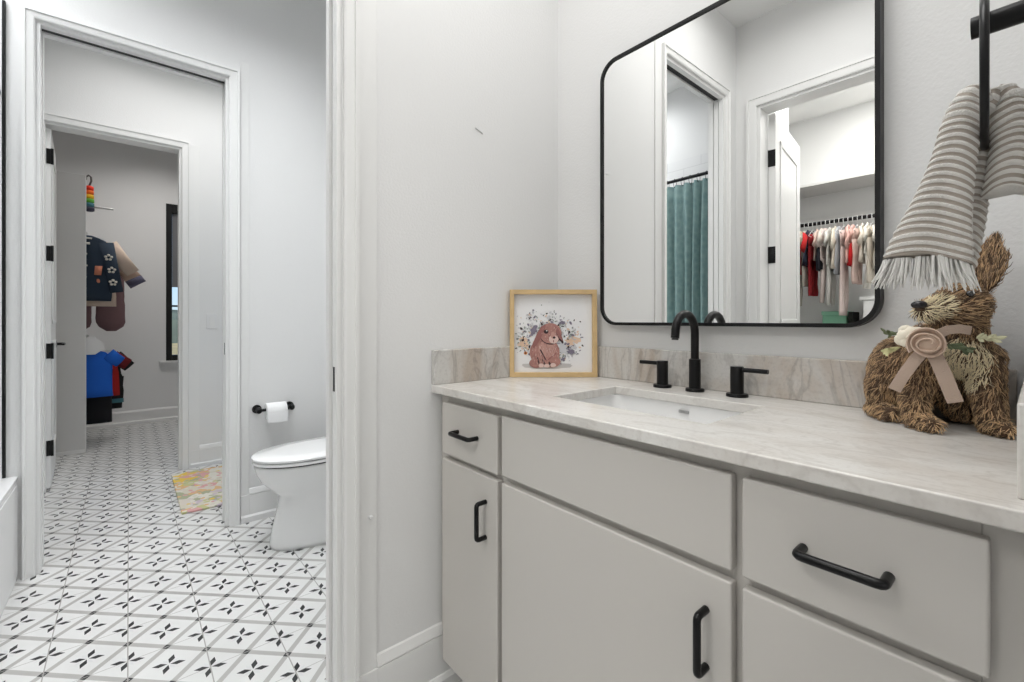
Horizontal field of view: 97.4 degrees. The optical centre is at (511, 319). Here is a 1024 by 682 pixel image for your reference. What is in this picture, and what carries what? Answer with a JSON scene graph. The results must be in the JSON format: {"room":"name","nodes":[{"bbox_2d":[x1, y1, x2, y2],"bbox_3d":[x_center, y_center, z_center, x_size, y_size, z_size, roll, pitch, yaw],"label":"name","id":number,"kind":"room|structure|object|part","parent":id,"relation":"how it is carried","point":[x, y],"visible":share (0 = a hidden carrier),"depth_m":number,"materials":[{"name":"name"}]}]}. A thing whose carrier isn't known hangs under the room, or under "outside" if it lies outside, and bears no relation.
{"room":"bathroom","nodes":[
{"label":"bathroom","id":0,"kind":"room"},
{"bbox_2d":[51,130,177,411],"bbox_3d":[-3.879,-0.425,5.130,2.800,3.100,0.120,0,0,-40],"label":"wall","id":1,"kind":"structure","parent":0,"point":[137,182],"depth_m":4.90,"materials":[{"name":"white paint"}]},
{"bbox_2d":[86,406,177,429],"bbox_3d":[-3.827,1.050,5.069,2.600,0.150,0.042,0,0,-40],"label":"baseboard","id":2,"kind":"structure","parent":1,"relation":"attached to","point":[142,414],"depth_m":4.88,"materials":[{"name":"white paint"}]},
{"bbox_2d":[159,360,177,368],"bbox_3d":[-3.472,0.499,5.381,1.175,0.085,0.065,0,0,-40],"label":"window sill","id":3,"kind":"structure","parent":1,"relation":"attached to","point":[172,363],"depth_m":5.05,"materials":[{"name":"white paint"}]},
{"bbox_2d":[166,203,177,360],"bbox_3d":[-3.514,-0.426,5.431,1.055,1.767,0.095,0,0,-40],"label":"window","id":4,"kind":"structure","parent":1,"relation":"in","point":[171,209],"depth_m":5.08,"materials":[{"name":"black"}]},
{"bbox_2d":[172,214,177,286],"bbox_3d":[-3.511,-0.792,5.426,0.939,0.835,0.016,0,0,-40],"label":"roller shade","id":5,"kind":"object","parent":4,"relation":"attached to","point":[174,216],"depth_m":5.13,"materials":[{"name":"grey fabric"}]},
{"bbox_3d":[-3.523,-0.406,5.440,0.945,1.607,0.006,0,0,-40],"label":"pane","id":6,"kind":"part","parent":4,"relation":"part of","materials":[{"name":"clear glass"}]},
{"bbox_2d":[44,37,221,468],"bbox_3d":[-2.291,-0.425,3.635,3.720,3.100,0.120,0,0,-40],"label":"wall","id":7,"kind":"structure","parent":0,"point":[81,83],"depth_m":3.39,"materials":[{"name":"white paint"}]},
{"bbox_2d":[46,128,65,488],"bbox_3d":[-3.299,-0.076,3.208,0.158,2.378,0.696,0,0,-44],"label":"door","id":8,"kind":"structure","parent":7,"relation":"in","point":[51,343],"depth_m":2.98,"materials":[{"name":"white paint"}]},
{"bbox_3d":[-3.432,0.183,3.421,0.058,0.052,0.136,0,0,-44],"label":"handle","id":9,"kind":"part","parent":8,"relation":"part of","materials":[{"name":"black metal"}]},
{"bbox_2d":[44,121,180,492],"bbox_3d":[-2.806,-0.083,3.197,0.725,2.416,0.120,0,0,-40],"label":"trim","id":10,"kind":"structure","parent":7,"relation":"attached to","point":[53,126],"depth_m":3.22,"materials":[{"name":"white paint"}]},
{"bbox_2d":[44,111,190,469],"bbox_3d":[-2.760,-0.112,3.143,0.841,2.474,0.022,0,0,-40],"label":"trim","id":11,"kind":"structure","parent":7,"relation":"attached to","point":[48,116],"depth_m":3.39,"materials":[{"name":"white paint"}]},
{"bbox_2d":[191,145,221,462],"bbox_3d":[-1.714,-0.115,4.040,1.915,2.440,0.012,0,0,-40],"label":"trim","id":12,"kind":"structure","parent":7,"relation":"attached to","point":[212,451],"depth_m":3.44,"materials":[{"name":"white paint"}]},
{"bbox_2d":[191,458,221,467],"bbox_3d":[-1.711,1.107,4.037,1.915,0.035,0.020,0,0,-40],"label":"baseboard","id":13,"kind":"structure","parent":7,"relation":"attached to","point":[216,461],"depth_m":3.47,"materials":[{"name":"white paint"}]},
{"bbox_2d":[0,0,325,579],"bbox_3d":[-1.846,-0.425,2.279,2.640,3.100,0.120,0,0,-40],"label":"wall","id":14,"kind":"structure","parent":0,"point":[282,43],"depth_m":2.57,"materials":[{"name":"white paint"}]},
{"bbox_2d":[0,1,1,478],"bbox_3d":[-2.444,-0.315,1.683,0.718,2.080,0.012,0,0,-40],"label":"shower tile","id":15,"kind":"structure","parent":14,"relation":"attached to","point":[0,1],"depth_m":1.91,"materials":[{"name":"white tile"}]},
{"bbox_2d":[2,0,5,477],"bbox_3d":[-2.166,-0.344,1.919,0.010,2.033,0.014,0,0,-40],"label":"trim","id":16,"kind":"structure","parent":14,"relation":"attached to","point":[3,1],"depth_m":1.91,"materials":[{"name":"black"}]},
{"bbox_2d":[22,5,239,580],"bbox_3d":[-1.812,-0.124,2.215,0.816,2.498,0.022,0,0,-40],"label":"trim","id":17,"kind":"structure","parent":14,"relation":"attached to","point":[29,14],"depth_m":1.97,"materials":[{"name":"white paint"}]},
{"bbox_2d":[36,21,227,574],"bbox_3d":[-1.862,-0.098,2.265,0.723,2.446,0.120,0,0,-40],"label":"trim","id":18,"kind":"structure","parent":14,"relation":"attached to","point":[40,34],"depth_m":2.06,"materials":[{"name":"white paint"}]},
{"bbox_2d":[42,29,224,83],"bbox_3d":[-1.862,-1.319,2.265,0.723,0.004,0.038,0,0,-40],"label":"trim","id":19,"kind":"structure","parent":14,"relation":"attached to","point":[43,30],"depth_m":2.24,"materials":[{"name":"grey"}]},
{"bbox_2d":[240,508,276,523],"bbox_3d":[-1.192,1.105,2.744,0.801,0.040,0.020,0,0,-40],"label":"baseboard","id":20,"kind":"structure","parent":14,"relation":"attached to","point":[268,513],"depth_m":2.53,"materials":[{"name":"white paint"}]},
{"bbox_2d":[240,62,277,518],"bbox_3d":[-1.195,-0.163,2.747,0.801,2.535,0.012,0,0,-40],"label":"trim","id":21,"kind":"structure","parent":14,"relation":"attached to","point":[257,499],"depth_m":2.50,"materials":[{"name":"white paint"}]},
{"bbox_2d":[252,401,294,413],"bbox_3d":[-1.353,0.503,2.567,0.217,0.048,0.079,0,0,-40],"label":"toilet paper holder","id":22,"kind":"object","parent":14,"relation":"attached to","point":[257,409],"visible":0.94,"depth_m":2.53,"materials":[{"name":"black metal"}]},
{"bbox_3d":[-1.417,0.503,2.512,0.048,0.048,0.079,0,0,-40],"label":"post","id":23,"kind":"part","parent":22,"relation":"part of","materials":[{"name":"black metal"}]},
{"bbox_2d":[264,401,287,422],"bbox_3d":[-1.338,0.519,2.550,0.102,0.104,0.095,0,0,-40],"label":"toilet paper roll","id":24,"kind":"object","parent":22,"relation":"on","point":[275,412],"visible":1,"depth_m":2.52,"materials":[{"name":"white paper"}]},
{"bbox_3d":[-1.288,0.503,2.622,0.048,0.048,0.079,0,0,-40],"label":"post","id":25,"kind":"part","parent":22,"relation":"part of","materials":[{"name":"black metal"}]},
{"bbox_2d":[0,420,463,681],"bbox_3d":[-1.470,1.150,1.836,4.800,0.050,8.500,0,0,-40],"label":"floor","id":26,"kind":"structure","parent":0,"point":[129,587],"depth_m":1.89,"materials":[{"name":"tile"}]},
{"bbox_2d":[0,476,17,617],"bbox_3d":[-1.912,0.900,1.103,0.752,0.450,1.581,0,0,-40],"label":"bathtub","id":27,"kind":"object","parent":26,"relation":"on","point":[8,486],"visible":1,"depth_m":1.81,"materials":[{"name":"white ceramic"}]},
{"bbox_2d":[56,171,85,456],"bbox_3d":[-3.874,-0.054,3.623,0.649,2.358,0.038,0,0,-40],"label":"wall","id":28,"kind":"structure","parent":26,"relation":"on","point":[70,187],"depth_m":3.77,"materials":[{"name":"white paint"}]},
{"bbox_2d":[86,174,94,211],"bbox_3d":[-3.663,-1.101,3.896,0.071,0.319,0.072,0,0,-40],"label":"toy","id":29,"kind":"object","parent":28,"relation":"hanging from","point":[89,189],"visible":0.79,"depth_m":3.88,"materials":[{"name":"multicoloured plastic"}]},
{"bbox_3d":[-4.025,0.160,4.221,0.028,0.027,1.074,0,0,-40],"label":"closet rod","id":30,"kind":"object","parent":28,"relation":"attached to","visible":0},
{"bbox_2d":[86,337,104,354],"bbox_3d":[-3.720,0.223,3.844,0.355,0.155,0.006,0,0,-40],"label":"blank panel","id":31,"kind":"object","parent":30,"relation":"hanging from","point":[93,345],"visible":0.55,"depth_m":3.91,"materials":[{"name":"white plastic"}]},
{"bbox_3d":[-3.758,0.223,3.907,0.383,0.167,0.008,0,0,-40],"label":"clothes hanger","id":32,"kind":"object","parent":30,"relation":"hanging from","visible":0},
{"bbox_2d":[86,349,124,397],"bbox_3d":[-3.757,0.468,3.906,0.604,0.425,0.081,0,0,-40],"label":"shirt","id":33,"kind":"object","parent":32,"relation":"hanging from","point":[99,366],"visible":0.4,"depth_m":3.98,"materials":[{"name":"blue fabric"}]},
{"bbox_3d":[-3.797,0.223,3.953,0.383,0.167,0.008,0,0,-40],"label":"clothes hanger","id":34,"kind":"object","parent":30,"relation":"hanging from","visible":0},
{"bbox_2d":[86,369,112,423],"bbox_3d":[-3.809,0.625,3.961,0.443,0.600,0.069,0,0,-40],"label":"trousers","id":35,"kind":"object","parent":34,"relation":"hanging from","point":[98,409],"visible":0.2,"depth_m":4.02,"materials":[{"name":"black fabric"}]},
{"bbox_2d":[171,466,221,514],"bbox_3d":[-1.842,1.119,3.207,0.890,0.012,0.850,0,0,-40],"label":"bath mat","id":36,"kind":"object","parent":26,"relation":"on","point":[196,490],"visible":0.44,"depth_m":2.96,"materials":[{"name":"multicoloured fabric"}]},
{"bbox_2d":[251,437,325,550],"bbox_3d":[-0.949,0.727,2.427,0.801,0.794,0.440,0,0,-40],"label":"toilet","id":37,"kind":"object","parent":26,"relation":"on","point":[295,471],"visible":0.41,"depth_m":2.21,"materials":[{"name":"white ceramic"}]},
{"bbox_3d":[-1.032,0.692,2.356,0.580,0.016,0.366,0,0,-40],"label":"seat","id":38,"kind":"part","parent":37,"relation":"part of","materials":[{"name":"white ceramic"}]},
{"bbox_3d":[-1.032,0.669,2.356,0.581,0.023,0.368,0,0,-40],"label":"lid","id":39,"kind":"part","parent":37,"relation":"part of","materials":[{"name":"white ceramic"}]},
{"bbox_2d":[442,395,1023,681],"bbox_3d":[0.345,0.674,1.085,0.573,0.902,1.193,0,0,-40],"label":"vanity cabinet","id":40,"kind":"object","parent":26,"relation":"on","point":[570,553],"visible":0.84,"depth_m":0.76,"materials":[{"name":"grey paint"}]},
{"bbox_3d":[-0.138,0.319,1.237,0.036,0.012,0.105,0,0,-40],"label":"handle","id":41,"kind":"part","parent":40,"relation":"part of","materials":[{"name":"black metal"}]},
{"bbox_3d":[-0.116,0.321,1.254,0.020,0.152,0.264,0,0,-40],"label":"drawer","id":42,"kind":"part","parent":40,"relation":"part of","materials":[{"name":"grey paint"}]},
{"bbox_3d":[-0.116,0.715,1.254,0.020,0.605,0.264,0,0,-40],"label":"door","id":43,"kind":"part","parent":40,"relation":"part of","materials":[{"name":"grey paint"}]},
{"bbox_3d":[-0.083,0.525,1.173,0.036,0.105,0.012,0,0,-40],"label":"handle","id":44,"kind":"part","parent":40,"relation":"part of","materials":[{"name":"black metal"}]},
{"bbox_3d":[0.165,0.714,0.925,0.020,0.606,0.569,0,0,-40],"label":"door","id":45,"kind":"part","parent":40,"relation":"part of","materials":[{"name":"grey paint"}]},
{"bbox_3d":[0.302,0.517,0.721,0.036,0.105,0.012,0,0,-40],"label":"handle","id":46,"kind":"part","parent":40,"relation":"part of","materials":[{"name":"black metal"}]},
{"bbox_2d":[431,346,1023,532],"bbox_3d":[0.352,0.155,1.091,0.554,0.128,1.195,0,0,-40],"label":"countertop","id":47,"kind":"structure","parent":40,"relation":"on","point":[804,419],"depth_m":0.83,"materials":[{"name":"white stone"}]},
{"bbox_2d":[510,290,596,376],"bbox_3d":[0.142,0.045,1.552,0.300,0.300,0.030,0,0,0],"label":"framed picture","id":48,"kind":"object","parent":47,"relation":"on","point":[553,333],"visible":1,"depth_m":1.56,"materials":[{"name":"paper"}]},
{"bbox_2d":[578,394,740,423],"bbox_3d":[0.338,0.294,1.091,0.328,0.148,0.466,0,0,-40],"label":"sink","id":49,"kind":"object","parent":47,"relation":"in","point":[704,415],"visible":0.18,"depth_m":1.22,"materials":[{"name":"white ceramic"}]},
{"bbox_2d":[639,310,768,397],"bbox_3d":[0.475,0.085,1.207,0.141,0.223,0.360,0,0,-40],"label":"faucet","id":50,"kind":"object","parent":47,"relation":"on","point":[736,372],"visible":1,"depth_m":1.23,"materials":[{"name":"black metal"}]},
{"bbox_3d":[0.413,0.127,1.348,0.012,0.011,0.064,0,0,-40],"label":"lever","id":51,"kind":"part","parent":50,"relation":"part of","materials":[{"name":"black metal"}]},
{"bbox_3d":[0.470,0.085,1.211,0.139,0.223,0.049,0,0,-40],"label":"spout","id":52,"kind":"part","parent":50,"relation":"part of","materials":[{"name":"black metal"}]},
{"bbox_3d":[0.605,0.127,1.123,0.012,0.011,0.064,0,0,-40],"label":"lever","id":53,"kind":"part","parent":50,"relation":"part of","materials":[{"name":"black metal"}]},
{"bbox_2d":[862,231,1016,440],"bbox_3d":[0.788,0.012,0.847,0.196,0.367,0.228,0,0,29],"label":"rabbit figurine","id":54,"kind":"object","parent":47,"relation":"on","point":[953,362],"visible":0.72,"depth_m":0.79,"materials":[{"name":"brown wicker"}]},
{"bbox_2d":[894,325,920,347],"bbox_3d":[0.711,0.032,0.805,0.019,0.046,0.043,0,0,-40],"label":"flower","id":55,"kind":"object","parent":54,"relation":"on","point":[907,336],"depth_m":0.80,"materials":[{"name":"white fabric"}]},
{"bbox_3d":[0.422,0.317,0.580,0.036,0.012,0.105,0,0,-40],"label":"handle","id":56,"kind":"part","parent":40,"relation":"part of","materials":[{"name":"black metal"}]},
{"bbox_3d":[0.444,0.558,0.597,0.020,0.294,0.261,0,0,-40],"label":"drawer","id":57,"kind":"part","parent":40,"relation":"part of","materials":[{"name":"grey paint"}]},
{"bbox_3d":[0.444,0.318,0.597,0.020,0.152,0.261,0,0,-40],"label":"drawer","id":58,"kind":"part","parent":40,"relation":"part of","materials":[{"name":"grey paint"}]},
{"bbox_2d":[341,0,557,681],"bbox_3d":[-0.798,-0.425,0.954,2.520,3.100,0.085,0,0,-40],"label":"wall","id":59,"kind":"structure","parent":0,"point":[467,218],"depth_m":1.38,"materials":[{"name":"white paint"}]},
{"bbox_2d":[332,0,332,681],"bbox_3d":[-0.723,-0.085,1.018,0.638,2.420,0.034,0,0,-40],"label":"trim","id":60,"kind":"structure","parent":59,"relation":"attached to","point":[332,0],"depth_m":1.23,"materials":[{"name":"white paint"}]},
{"bbox_2d":[326,0,340,681],"bbox_3d":[-0.723,-0.091,1.018,0.637,2.432,0.085,0,0,-40],"label":"trim","id":61,"kind":"structure","parent":59,"relation":"attached to","point":[336,3],"depth_m":1.20,"materials":[{"name":"white paint"}]},
{"bbox_3d":[-0.474,0.158,1.198,0.002,0.065,0.010,0,0,-40],"label":"strike plate","id":62,"kind":"part","parent":61,"relation":"part of","materials":[{"name":"black metal"}]},
{"bbox_2d":[343,0,358,681],"bbox_3d":[-0.690,-0.114,0.976,0.722,2.477,0.022,0,0,-40],"label":"trim","id":63,"kind":"structure","parent":59,"relation":"attached to","point":[350,7],"depth_m":1.19,"materials":[{"name":"white paint"}]},
{"bbox_2d":[359,0,450,681],"bbox_3d":[-0.119,-0.435,1.468,0.785,3.080,0.012,0,0,-40],"label":"trim","id":64,"kind":"structure","parent":59,"relation":"attached to","point":[419,657],"depth_m":1.24,"materials":[{"name":"white paint"}]},
{"bbox_2d":[428,668,460,681],"bbox_3d":[-0.114,1.104,1.463,0.783,0.042,0.026,0,0,-40],"label":"baseboard","id":65,"kind":"structure","parent":59,"relation":"attached to","point":[449,675],"depth_m":1.38,"materials":[{"name":"white paint"}]},
{"bbox_2d":[432,346,514,384],"bbox_3d":[-0.028,0.143,1.539,0.554,0.105,0.020,0,0,-40],"label":"backsplash","id":66,"kind":"structure","parent":59,"relation":"attached to","point":[449,366],"depth_m":1.44,"materials":[{"name":"beige stone"}]},
{"bbox_2d":[558,0,1023,402],"bbox_3d":[0.691,-0.425,1.227,0.138,3.100,4.771,0,0,-40],"label":"wall","id":67,"kind":"structure","parent":0,"point":[930,53],"depth_m":1.01,"materials":[{"name":"white paint"}]},
{"bbox_2d":[600,0,883,327],"bbox_3d":[0.554,-0.424,1.252,0.036,0.882,0.747,0,0,-40],"label":"wall mirror","id":68,"kind":"object","parent":67,"relation":"attached to","point":[742,141],"visible":1,"depth_m":1.17,"materials":[{"name":"black mirror"}]},
{"bbox_2d":[597,346,1016,425],"bbox_3d":[0.557,0.143,1.266,0.016,0.105,1.151,0,0,-40],"label":"backsplash","id":69,"kind":"structure","parent":67,"relation":"attached to","point":[839,382],"depth_m":1.14,"materials":[{"name":"beige stone"}]},
{"bbox_2d":[1017,381,1023,499],"bbox_3d":[0.746,0.143,0.649,0.495,0.105,0.012,0,0,-40],"label":"backsplash","id":70,"kind":"structure","parent":67,"relation":"attached to","point":[1020,405],"depth_m":0.49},
{"bbox_3d":[-4.205,-0.425,3.430,0.100,3.100,2.048,0,0,-40],"label":"closet","id":71,"kind":"object","parent":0,"visible":0},
{"bbox_2d":[94,206,113,209],"bbox_3d":[-4.157,-1.071,4.080,0.814,0.028,0.020,0,0,-40],"label":"rod","id":72,"kind":"object","parent":71,"relation":"attached to","point":[94,206],"visible":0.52,"depth_m":4.29,"materials":[{"name":"silver metal"}]},
{"bbox_3d":[0.777,-0.425,0.586,0.600,3.100,0.123,0,0,-40],"label":"wall","id":73,"kind":"structure","parent":0,"visible":0},
{"bbox_2d":[970,0,1023,150],"bbox_3d":[0.671,-0.343,0.617,0.209,0.209,0.059,0,0,-40],"label":"towel ring","id":74,"kind":"object","parent":73,"relation":"attached to","point":[988,22],"visible":0.99,"depth_m":0.58,"materials":[{"name":"black metal"}]},
{"bbox_2d":[871,83,1023,292],"bbox_3d":[0.633,-0.178,0.641,0.174,0.284,0.084,0,0,14],"label":"hand towel","id":75,"kind":"object","parent":74,"relation":"hanging from","point":[943,226],"visible":0.92,"depth_m":0.62,"materials":[{"name":"white fabric"}]},
{"bbox_3d":[0.671,-0.413,0.617,0.029,0.029,0.058,0,0,-40],"label":"post","id":76,"kind":"part","parent":74,"relation":"part of","materials":[{"name":"black metal"}]},
{"bbox_3d":[-4.025,-0.860,4.221,0.028,0.027,1.074,0,0,-40],"label":"closet rod","id":77,"kind":"object","parent":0,"visible":0},
{"bbox_3d":[-3.803,-0.787,3.961,0.383,0.187,0.008,0,0,-40],"label":"clothes hanger","id":78,"kind":"object","parent":77,"relation":"hanging from","visible":0},
{"bbox_2d":[86,241,138,306],"bbox_3d":[-3.804,-0.430,3.962,0.802,0.615,0.076,0,0,-40],"label":"blouse","id":79,"kind":"object","parent":78,"relation":"hanging from","point":[125,264],"visible":0.18,"depth_m":4.11,"materials":[{"name":"beige fabric"}]},
{"bbox_3d":[-3.745,-0.787,3.892,0.383,0.187,0.008,0,0,-40],"label":"clothes hanger","id":80,"kind":"object","parent":77,"relation":"hanging from","visible":0},
{"bbox_2d":[86,235,123,300],"bbox_3d":[-3.743,-0.453,3.891,0.582,0.570,0.095,0,0,-40],"label":"cardigan","id":81,"kind":"object","parent":80,"relation":"hanging from","point":[103,279],"visible":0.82,"depth_m":3.96,"materials":[{"name":"blue fabric"}]},
{"bbox_3d":[-3.920,0.223,4.098,0.403,0.167,0.008,0,0,-40],"label":"clothes hanger","id":82,"kind":"object","parent":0,"visible":0},
{"bbox_2d":[112,352,133,402],"bbox_3d":[-3.921,0.532,4.099,0.738,0.495,0.072,0,0,-40],"label":"shirt","id":83,"kind":"object","parent":82,"relation":"hanging from","point":[118,398],"visible":0.17,"depth_m":4.27,"materials":[{"name":"black fabric"}]},
{"bbox_2d":[112,368,123,408],"bbox_3d":[-3.977,0.655,4.167,0.581,0.380,0.073,0,0,-40],"label":"shorts","id":84,"kind":"object","parent":83,"relation":"hanging from","point":[114,405],"visible":0.06,"depth_m":4.31,"materials":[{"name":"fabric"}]},
{"bbox_3d":[-3.881,-0.787,4.052,0.383,0.187,0.008,0,0,-40],"label":"clothes hanger","id":85,"kind":"object","parent":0,"visible":0},
{"bbox_2d":[86,275,124,330],"bbox_3d":[-3.897,-0.195,4.196,0.444,0.600,0.096,0,0,-40],"label":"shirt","id":86,"kind":"object","parent":85,"relation":"hanging from","point":[107,318],"visible":0.3,"depth_m":4.25,"materials":[{"name":"brown fabric"}]},
{"bbox_2d":[119,269,145,287],"bbox_3d":[-3.880,-0.490,4.054,0.906,0.495,0.086,0,0,-40],"label":"jacket","id":87,"kind":"object","parent":85,"relation":"hanging from","point":[132,280],"visible":0.08,"depth_m":4.26,"materials":[{"name":"grey fabric"}]},
{"bbox_3d":[-3.861,0.223,4.029,0.403,0.167,0.008,0,0,-40],"label":"clothes hanger","id":88,"kind":"object","parent":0,"visible":0},
{"bbox_2d":[112,351,131,395],"bbox_3d":[-3.862,0.492,4.029,0.702,0.415,0.077,0,0,-40],"label":"shirt","id":89,"kind":"object","parent":88,"relation":"hanging from","point":[115,377],"visible":0.09,"depth_m":4.18,"materials":[{"name":"red fabric"}]}
]}

